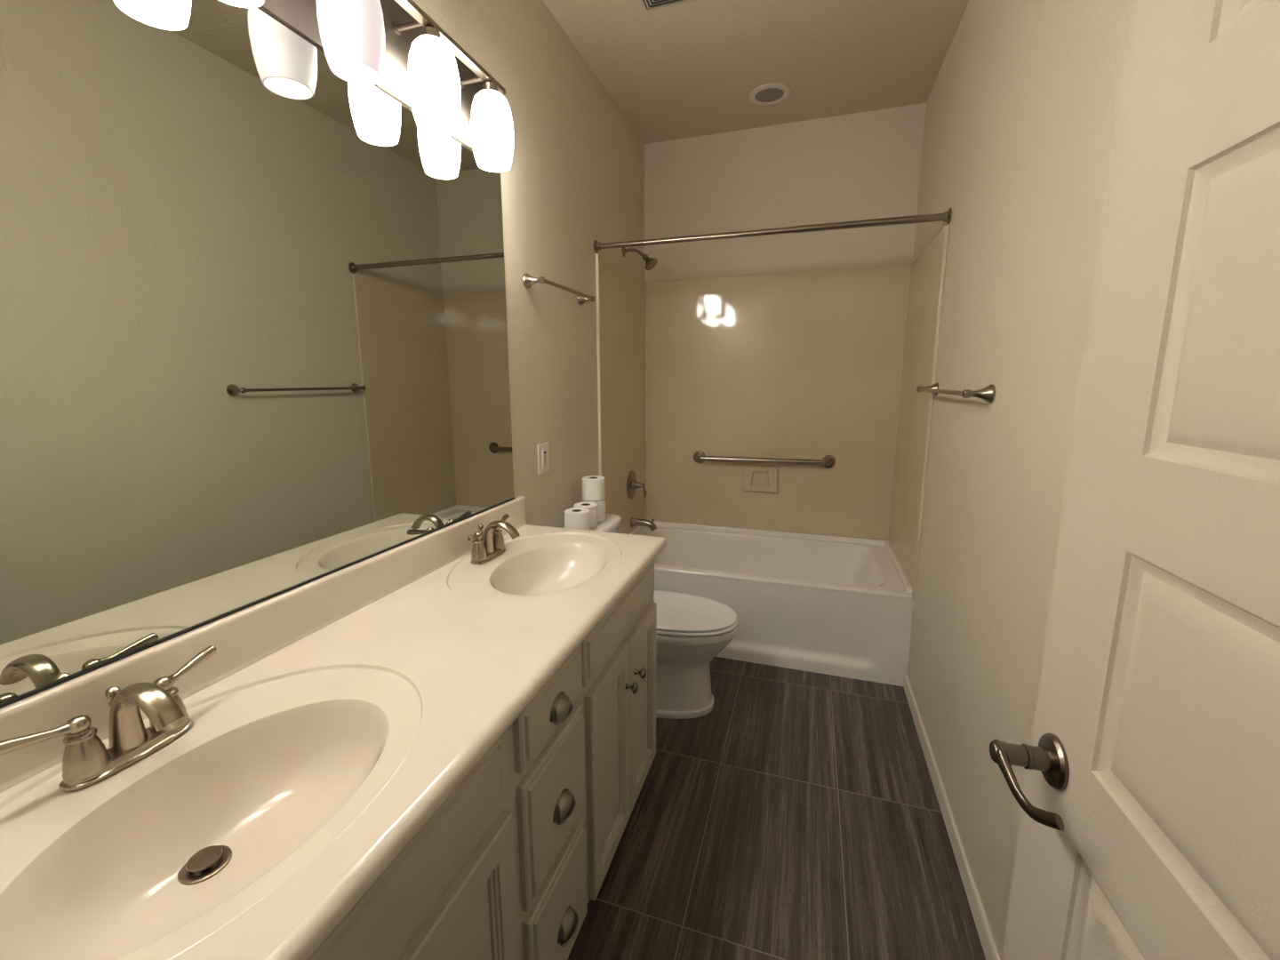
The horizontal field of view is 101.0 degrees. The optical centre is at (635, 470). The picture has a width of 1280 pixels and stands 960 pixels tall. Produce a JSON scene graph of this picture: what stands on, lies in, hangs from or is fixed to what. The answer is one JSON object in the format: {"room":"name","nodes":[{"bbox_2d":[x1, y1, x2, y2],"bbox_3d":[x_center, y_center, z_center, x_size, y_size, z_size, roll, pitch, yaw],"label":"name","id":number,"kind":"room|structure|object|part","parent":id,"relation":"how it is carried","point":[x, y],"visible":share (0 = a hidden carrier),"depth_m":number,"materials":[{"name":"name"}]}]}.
{"room":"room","nodes":[
{"label":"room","id":0,"kind":"room"},
{"bbox_2d":[400,0,644,527],"bbox_3d":[-0.507,-0.321,1.919,0.120,2.821,3.510,3,10,18],"label":"wall","id":1,"kind":"structure","parent":0,"point":[574,179],"depth_m":2.16,"materials":[{"name":"beige paint"}]},
{"bbox_2d":[0,0,515,708],"bbox_3d":[-0.701,-0.319,1.106,0.008,1.126,1.611,3,10,18],"label":"wall mirror","id":2,"kind":"object","parent":1,"relation":"attached to","point":[253,348],"visible":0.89,"depth_m":0.94,"materials":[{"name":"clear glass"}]},
{"bbox_2d":[0,496,527,792],"bbox_3d":[-0.684,0.301,1.234,0.025,0.136,1.670,3,10,18],"label":"backsplash","id":3,"kind":"structure","parent":1,"relation":"attached to","point":[244,637],"depth_m":1.00,"materials":[{"name":"stone"}]},
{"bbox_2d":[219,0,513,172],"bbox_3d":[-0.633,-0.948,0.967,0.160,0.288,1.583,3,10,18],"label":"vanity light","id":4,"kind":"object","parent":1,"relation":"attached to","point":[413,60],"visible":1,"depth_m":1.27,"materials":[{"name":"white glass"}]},
{"bbox_3d":[-0.659,-0.878,0.838,0.123,0.194,0.123,3,10,18],"label":"lamp shade","id":5,"kind":"part","parent":4,"relation":"part of","materials":[{"name":"white glass"}]},
{"bbox_3d":[-0.580,-0.919,1.077,0.123,0.194,0.123,3,10,18],"label":"lamp shade","id":6,"kind":"part","parent":4,"relation":"part of","materials":[{"name":"white glass"}]},
{"bbox_3d":[-0.703,-0.984,0.983,0.014,0.222,1.583,3,10,18],"label":"plate","id":7,"kind":"part","parent":4,"relation":"part of","materials":[{"name":"silver metal"}]},
{"bbox_3d":[-0.553,-1.089,1.290,0.075,0.024,0.024,3,10,18],"label":"arm","id":8,"kind":"part","parent":4,"relation":"part of","materials":[{"name":"silver metal"}]},
{"bbox_2d":[422,25,440,38],"bbox_3d":[-0.501,-1.069,1.297,0.048,0.030,0.048,3,10,18],"label":"socket","id":9,"kind":"object","parent":4,"relation":"attached to","point":[431,31],"depth_m":1.28,"materials":[{"name":"silver metal"}]},
{"bbox_3d":[-0.500,-0.961,1.316,0.123,0.194,0.123,3,10,18],"label":"lamp shade","id":10,"kind":"part","parent":4,"relation":"part of","materials":[{"name":"white glass"}]},
{"bbox_3d":[-0.630,-1.023,0.904,0.026,0.014,1.473,3,10,18],"label":"rail","id":11,"kind":"part","parent":4,"relation":"part of","materials":[{"name":"silver metal"}]},
{"bbox_3d":[-0.473,-1.130,1.528,0.075,0.024,0.024,3,10,18],"label":"arm","id":12,"kind":"part","parent":4,"relation":"part of","materials":[{"name":"silver metal"}]},
{"bbox_2d":[483,81,497,90],"bbox_3d":[-0.421,-1.111,1.536,0.048,0.030,0.048,3,10,18],"label":"socket","id":13,"kind":"object","parent":4,"relation":"attached to","point":[487,85],"depth_m":1.52,"materials":[{"name":"silver metal"}]},
{"bbox_3d":[-0.421,-1.002,1.555,0.123,0.194,0.123,3,10,18],"label":"lamp shade","id":14,"kind":"part","parent":4,"relation":"part of","materials":[{"name":"white glass"}]},
{"bbox_2d":[536,441,549,475],"bbox_3d":[-0.373,-0.050,2.161,0.012,0.124,0.092,3,10,18],"label":"light switch","id":15,"kind":"object","parent":1,"relation":"attached to","point":[543,449],"visible":1,"depth_m":2.15,"materials":[{"name":"white plastic"}]},
{"bbox_2d":[522,272,595,305],"bbox_3d":[-0.295,-0.746,2.186,0.076,0.055,0.543,3,10,18],"label":"towel bar","id":16,"kind":"object","parent":1,"relation":"attached to","point":[528,281],"visible":1,"depth_m":2.03,"materials":[{"name":"silver metal"}]},
{"bbox_3d":[-0.371,-0.706,1.958,0.076,0.055,0.055,3,10,18],"label":"post","id":17,"kind":"part","parent":16,"relation":"part of","materials":[{"name":"silver metal"}]},
{"bbox_3d":[-0.219,-0.785,2.415,0.076,0.055,0.055,3,10,18],"label":"post","id":18,"kind":"part","parent":16,"relation":"part of","materials":[{"name":"silver metal"}]},
{"bbox_2d":[622,247,657,270],"bbox_3d":[0.027,-1.179,2.918,0.195,0.138,0.082,3,10,18],"label":"showerhead","id":19,"kind":"object","parent":1,"relation":"attached to","point":[650,262],"visible":0.99,"depth_m":2.91,"materials":[{"name":"silver metal"}]},
{"bbox_3d":[-0.001,-1.205,2.926,0.127,0.058,0.017,3,10,18],"label":"shower arm","id":20,"kind":"part","parent":19,"relation":"part of","materials":[{"name":"silver metal"}]},
{"bbox_2d":[593,208,951,253],"bbox_3d":[0.532,-1.053,2.338,1.523,0.062,0.062,3,10,18],"label":"shower rod","id":21,"kind":"object","parent":1,"relation":"attached to","point":[946,216],"visible":1,"depth_m":2.28,"materials":[{"name":"silver metal"}]},
{"bbox_2d":[542,0,968,143],"bbox_3d":[0.270,-1.719,1.417,1.764,0.100,3.510,3,10,18],"label":"ceiling","id":22,"kind":"structure","parent":0,"point":[688,69],"depth_m":2.31,"materials":[{"name":"beige paint"}]},
{"bbox_2d":[640,0,694,11],"bbox_3d":[0.109,-1.746,1.899,0.218,0.010,0.218,3,10,18],"label":"ceiling vent","id":23,"kind":"object","parent":22,"relation":"in","point":[651,4],"visible":1,"depth_m":1.99,"materials":[{"name":"grey"}]},
{"bbox_2d":[748,82,791,105],"bbox_3d":[0.671,-1.876,2.634,0.204,0.009,0.204,3,10,18],"label":"recessed light","id":24,"kind":"object","parent":22,"relation":"in","point":[772,93],"visible":1,"depth_m":2.62,"materials":[{"name":"beige"}]},
{"bbox_2d":[567,656,985,959],"bbox_3d":[0.091,1.258,1.349,1.764,0.100,4.720,3,10,18],"label":"floor","id":25,"kind":"structure","parent":0,"point":[799,817],"depth_m":1.65,"materials":[{"name":"tile"}]},
{"bbox_2d":[61,560,656,959],"bbox_3d":[-0.414,0.808,1.183,0.598,0.846,1.574,3,10,18],"label":"vanity cabinet","id":26,"kind":"object","parent":25,"relation":"on","point":[510,865],"visible":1,"depth_m":1.01,"materials":[{"name":"beige paint"}]},
{"bbox_2d":[0,496,666,959],"bbox_3d":[-0.420,0.371,1.158,0.581,0.252,1.670,3,10,18],"label":"countertop","id":27,"kind":"structure","parent":26,"relation":"on","point":[255,841],"depth_m":0.83,"materials":[{"name":"stone"}]},
{"bbox_2d":[0,645,216,791],"bbox_3d":[-0.716,0.366,0.766,0.145,0.120,0.276,3,10,18],"label":"faucet","id":28,"kind":"object","parent":27,"relation":"on","point":[86,761],"visible":1,"depth_m":0.75,"materials":[{"name":"silver metal"}]},
{"bbox_3d":[-0.788,0.351,0.684,0.018,0.030,0.083,5,11,27],"label":"lever","id":29,"kind":"part","parent":28,"relation":"part of","materials":[{"name":"silver metal"}]},
{"bbox_3d":[-0.767,0.378,0.731,0.047,0.081,0.047,3,10,18],"label":"handle","id":30,"kind":"part","parent":28,"relation":"part of","materials":[{"name":"silver metal"}]},
{"bbox_3d":[-0.775,0.363,0.789,0.018,0.086,0.018,3,10,18],"label":"lift rod","id":31,"kind":"part","parent":28,"relation":"part of","materials":[{"name":"silver metal"}]},
{"bbox_3d":[-0.751,0.414,0.786,0.058,0.018,0.157,3,10,18],"label":"plate","id":32,"kind":"part","parent":28,"relation":"part of","materials":[{"name":"silver metal"}]},
{"bbox_3d":[-0.712,0.359,0.763,0.136,0.105,0.043,3,10,18],"label":"spout","id":33,"kind":"part","parent":28,"relation":"part of","materials":[{"name":"silver metal"}]},
{"bbox_3d":[-0.736,0.362,0.826,0.047,0.081,0.047,3,10,18],"label":"handle","id":34,"kind":"part","parent":28,"relation":"part of","materials":[{"name":"silver metal"}]},
{"bbox_3d":[-0.728,0.319,0.865,0.018,0.030,0.083,1,10,9],"label":"lever","id":35,"kind":"part","parent":28,"relation":"part of","materials":[{"name":"silver metal"}]},
{"bbox_2d":[0,698,388,959],"bbox_3d":[-0.544,0.504,0.720,0.314,0.130,0.456,3,10,18],"label":"basin","id":36,"kind":"object","parent":27,"relation":"in","point":[149,868],"depth_m":0.74,"materials":[{"name":"ceramic"}]},
{"bbox_2d":[467,513,519,564],"bbox_3d":[-0.423,0.212,1.645,0.145,0.120,0.263,3,10,18],"label":"faucet","id":37,"kind":"object","parent":27,"relation":"on","point":[486,547],"visible":1,"depth_m":1.62,"materials":[{"name":"silver metal"}]},
{"bbox_3d":[-0.478,0.198,1.558,0.018,0.030,0.074,0,10,-2],"label":"lever","id":38,"kind":"part","parent":37,"relation":"part of","materials":[{"name":"silver metal"}]},
{"bbox_3d":[-0.477,0.226,1.605,0.047,0.081,0.047,3,10,18],"label":"handle","id":39,"kind":"part","parent":37,"relation":"part of","materials":[{"name":"silver metal"}]},
{"bbox_3d":[-0.485,0.211,1.662,0.018,0.086,0.018,3,10,18],"label":"lift rod","id":40,"kind":"part","parent":37,"relation":"part of","materials":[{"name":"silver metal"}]},
{"bbox_3d":[-0.461,0.262,1.660,0.058,0.018,0.157,3,10,18],"label":"plate","id":41,"kind":"part","parent":37,"relation":"part of","materials":[{"name":"silver metal"}]},
{"bbox_3d":[-0.445,0.209,1.700,0.047,0.081,0.047,3,10,18],"label":"handle","id":42,"kind":"part","parent":37,"relation":"part of","materials":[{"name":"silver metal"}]},
{"bbox_3d":[-0.421,0.206,1.637,0.136,0.105,0.043,3,10,18],"label":"spout","id":43,"kind":"part","parent":37,"relation":"part of","materials":[{"name":"silver metal"}]},
{"bbox_3d":[-0.438,0.167,1.739,0.018,0.030,0.083,1,10,9],"label":"lever","id":44,"kind":"part","parent":37,"relation":"part of","materials":[{"name":"silver metal"}]},
{"bbox_2d":[489,543,607,595],"bbox_3d":[-0.251,0.351,1.601,0.314,0.130,0.456,3,10,18],"label":"basin","id":45,"kind":"object","parent":27,"relation":"in","point":[533,569],"depth_m":1.73,"materials":[{"name":"ceramic"}]},
{"bbox_3d":[-0.263,0.892,0.829,0.020,0.565,0.286,3,10,18],"label":"cabinet door","id":46,"kind":"part","parent":26,"relation":"part of","materials":[{"name":"beige paint"}]},
{"bbox_3d":[-0.165,0.463,1.064,0.020,0.120,0.269,3,10,18],"label":"drawer","id":47,"kind":"part","parent":26,"relation":"part of","materials":[{"name":"beige paint"}]},
{"bbox_3d":[-0.164,0.684,1.103,0.020,0.265,0.269,3,10,18],"label":"drawer","id":48,"kind":"part","parent":26,"relation":"part of","materials":[{"name":"beige paint"}]},
{"bbox_3d":[-0.163,0.976,1.153,0.020,0.273,0.269,3,10,18],"label":"drawer","id":49,"kind":"part","parent":26,"relation":"part of","materials":[{"name":"beige paint"}]},
{"bbox_3d":[-0.144,0.470,1.058,0.028,0.041,0.074,3,10,18],"label":"cup pull","id":50,"kind":"part","parent":26,"relation":"part of","materials":[{"name":"silver metal"}]},
{"bbox_3d":[-0.143,0.691,1.096,0.028,0.041,0.074,3,10,18],"label":"cup pull","id":51,"kind":"part","parent":26,"relation":"part of","materials":[{"name":"silver metal"}]},
{"bbox_3d":[-0.142,0.983,1.147,0.028,0.041,0.074,3,10,18],"label":"cup pull","id":52,"kind":"part","parent":26,"relation":"part of","materials":[{"name":"silver metal"}]},
{"bbox_3d":[-0.067,0.789,1.420,0.020,0.565,0.276,3,10,18],"label":"cabinet door","id":53,"kind":"part","parent":26,"relation":"part of","materials":[{"name":"beige paint"}]},
{"bbox_3d":[-0.009,0.609,1.483,0.033,0.031,0.031,3,10,18],"label":"knob","id":54,"kind":"part","parent":26,"relation":"part of","materials":[{"name":"silver metal"}]},
{"bbox_3d":[0.015,0.597,1.556,0.033,0.031,0.031,3,10,18],"label":"knob","id":55,"kind":"part","parent":26,"relation":"part of","materials":[{"name":"silver metal"}]},
{"bbox_3d":[0.021,0.743,1.685,0.020,0.565,0.282,3,10,18],"label":"cabinet door","id":56,"kind":"part","parent":26,"relation":"part of","materials":[{"name":"beige paint"}]},
{"bbox_2d":[562,513,738,719],"bbox_3d":[0.064,0.642,2.338,0.779,0.776,0.478,3,10,18],"label":"toilet","id":57,"kind":"object","parent":25,"relation":"on","point":[692,629],"visible":0.46,"depth_m":2.22,"materials":[{"name":"white ceramic"}]},
{"bbox_2d":[564,507,589,530],"bbox_3d":[-0.246,0.217,2.228,0.105,0.100,0.105,3,10,18],"label":"toilet paper roll","id":58,"kind":"object","parent":57,"relation":"on","point":[578,518],"visible":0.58,"depth_m":2.19,"materials":[{"name":"white paper"}]},
{"bbox_2d":[574,502,597,528],"bbox_3d":[-0.219,0.198,2.335,0.105,0.100,0.105,3,10,18],"label":"toilet paper roll","id":59,"kind":"object","parent":57,"relation":"on","point":[592,507],"visible":0.48,"depth_m":2.30,"materials":[{"name":"white paper"}]},
{"bbox_3d":[-0.210,0.262,2.363,0.205,0.034,0.478,3,10,18],"label":"tank lid","id":60,"kind":"part","parent":57,"relation":"part of","materials":[{"name":"white ceramic"}]},
{"bbox_2d":[583,498,605,522],"bbox_3d":[-0.189,0.179,2.442,0.105,0.100,0.105,3,10,18],"label":"toilet paper roll","id":61,"kind":"object","parent":57,"relation":"on","point":[601,504],"visible":0.3,"depth_m":2.40,"materials":[{"name":"white paper"}]},
{"bbox_2d":[582,475,605,501],"bbox_3d":[-0.191,0.081,2.421,0.105,0.100,0.105,3,10,18],"label":"toilet paper roll","id":62,"kind":"object","parent":61,"relation":"on","point":[593,486],"visible":1,"depth_m":2.38,"materials":[{"name":"white paper"}]},
{"bbox_3d":[-0.214,0.454,2.397,0.184,0.357,0.448,3,10,18],"label":"tank","id":63,"kind":"part","parent":57,"relation":"part of","materials":[{"name":"white ceramic"}]},
{"bbox_3d":[0.161,0.605,2.299,0.557,0.018,0.374,3,10,18],"label":"lid","id":64,"kind":"part","parent":57,"relation":"part of","materials":[{"name":"white plastic"}]},
{"bbox_3d":[0.116,0.830,2.353,0.671,0.400,0.390,3,10,18],"label":"bowl","id":65,"kind":"part","parent":57,"relation":"part of","materials":[{"name":"white ceramic"}]},
{"bbox_2d":[628,520,913,686],"bbox_3d":[0.663,0.672,3.023,1.522,0.479,0.796,3,10,18],"label":"bathtub","id":66,"kind":"object","parent":25,"relation":"on","point":[843,606],"visible":0.68,"depth_m":2.65,"materials":[{"name":"white ceramic"}]},
{"bbox_2d":[644,103,926,539],"bbox_3d":[0.802,-0.557,3.253,1.524,2.821,0.120,3,10,18],"label":"wall","id":67,"kind":"structure","parent":0,"point":[862,165],"depth_m":3.00,"materials":[{"name":"beige paint"}]},
{"bbox_2d":[595,224,949,590],"bbox_3d":[0.658,-0.088,2.884,1.522,2.023,0.811,3,10,18],"label":"tub surround","id":68,"kind":"object","parent":67,"relation":"attached to","point":[808,364],"visible":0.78,"depth_m":3.13,"materials":[{"name":"beige plastic"}]},
{"bbox_3d":[-0.183,-0.061,2.741,0.015,2.023,0.012,3,10,18],"label":"edge trim","id":69,"kind":"part","parent":68,"relation":"part of","materials":[{"name":"beige plastic"}]},
{"bbox_3d":[-0.061,-0.362,3.076,0.011,1.544,0.788,3,10,18],"label":"panel","id":70,"kind":"part","parent":68,"relation":"part of","materials":[{"name":"beige plastic"}]},
{"bbox_2d":[626,470,646,499],"bbox_3d":[0.022,0.090,3.227,0.098,0.180,0.180,3,10,18],"label":"shower valve","id":71,"kind":"object","parent":68,"relation":"attached to","point":[632,484],"visible":1,"depth_m":3.21,"materials":[{"name":"silver metal"}]},
{"bbox_3d":[0.057,0.126,3.222,0.027,0.082,0.018,3,10,18],"label":"lever","id":72,"kind":"part","parent":71,"relation":"part of","materials":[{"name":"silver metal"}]},
{"bbox_2d":[630,516,656,531],"bbox_3d":[0.057,0.332,3.266,0.164,0.082,0.072,3,10,18],"label":"tub spout","id":73,"kind":"object","parent":68,"relation":"attached to","point":[634,522],"visible":1,"depth_m":3.25,"materials":[{"name":"silver metal"}]},
{"bbox_3d":[0.779,0.056,3.279,0.212,0.158,0.020,3,10,18],"label":"soap dish","id":74,"kind":"part","parent":68,"relation":"part of","materials":[{"name":"beige plastic"}]},
{"bbox_2d":[693,450,835,468],"bbox_3d":[0.772,-0.065,3.232,0.860,0.085,0.072,3,10,18],"label":"grab bar","id":75,"kind":"object","parent":68,"relation":"attached to","point":[828,461],"visible":1,"depth_m":3.19,"materials":[{"name":"silver metal"}]},
{"bbox_3d":[0.781,-0.390,3.218,1.522,1.544,0.011,3,10,18],"label":"panel","id":76,"kind":"part","parent":68,"relation":"part of","materials":[{"name":"beige plastic"}]},
{"bbox_3d":[1.375,-0.287,2.612,0.011,1.544,0.788,3,10,18],"label":"panel","id":77,"kind":"part","parent":68,"relation":"part of","materials":[{"name":"beige plastic"}]},
{"bbox_3d":[1.255,-0.222,2.240,0.005,1.544,0.004,3,10,18],"label":"edge trim","id":78,"kind":"part","parent":68,"relation":"part of","materials":[{"name":"beige plastic"}]},
{"bbox_2d":[906,0,1135,959],"bbox_3d":[1.056,-0.239,1.414,0.120,2.821,3.510,3,10,18],"label":"wall","id":79,"kind":"structure","parent":0,"point":[1023,103],"depth_m":1.41,"materials":[{"name":"beige paint"}]},
{"bbox_2d":[904,674,1000,959],"bbox_3d":[0.875,1.179,1.299,0.012,0.066,2.459,3,10,18],"label":"baseboard","id":80,"kind":"structure","parent":79,"relation":"attached to","point":[988,942],"depth_m":1.59,"materials":[{"name":"beige paint"}]},
{"bbox_2d":[916,382,995,403],"bbox_3d":[1.095,-0.278,1.847,0.076,0.055,0.753,3,10,18],"label":"towel bar","id":81,"kind":"object","parent":79,"relation":"attached to","point":[988,394],"visible":1,"depth_m":1.52,"materials":[{"name":"silver metal"}]},
{"bbox_3d":[1.203,-0.335,2.174,0.076,0.055,0.055,3,10,18],"label":"post","id":82,"kind":"part","parent":81,"relation":"part of","materials":[{"name":"silver metal"}]},
{"bbox_3d":[0.986,-0.221,1.520,0.076,0.055,0.055,3,10,18],"label":"post","id":83,"kind":"part","parent":81,"relation":"part of","materials":[{"name":"silver metal"}]},
{"bbox_3d":[-0.253,-0.004,0.079,1.524,2.821,0.120,3,10,18],"label":"wall","id":84,"kind":"structure","parent":0,"visible":0},
{"bbox_2d":[989,0,1279,959],"bbox_3d":[0.460,0.335,0.393,0.110,2.018,0.762,2,10,15],"label":"door","id":85,"kind":"structure","parent":84,"relation":"in","point":[1149,828],"depth_m":0.52,"materials":[{"name":"beige paint"}]},
{"bbox_3d":[0.491,0.401,0.671,0.021,0.041,0.139,1,10,9],"label":"lever","id":86,"kind":"part","parent":85,"relation":"part of","materials":[{"name":"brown metal"}]}
]}

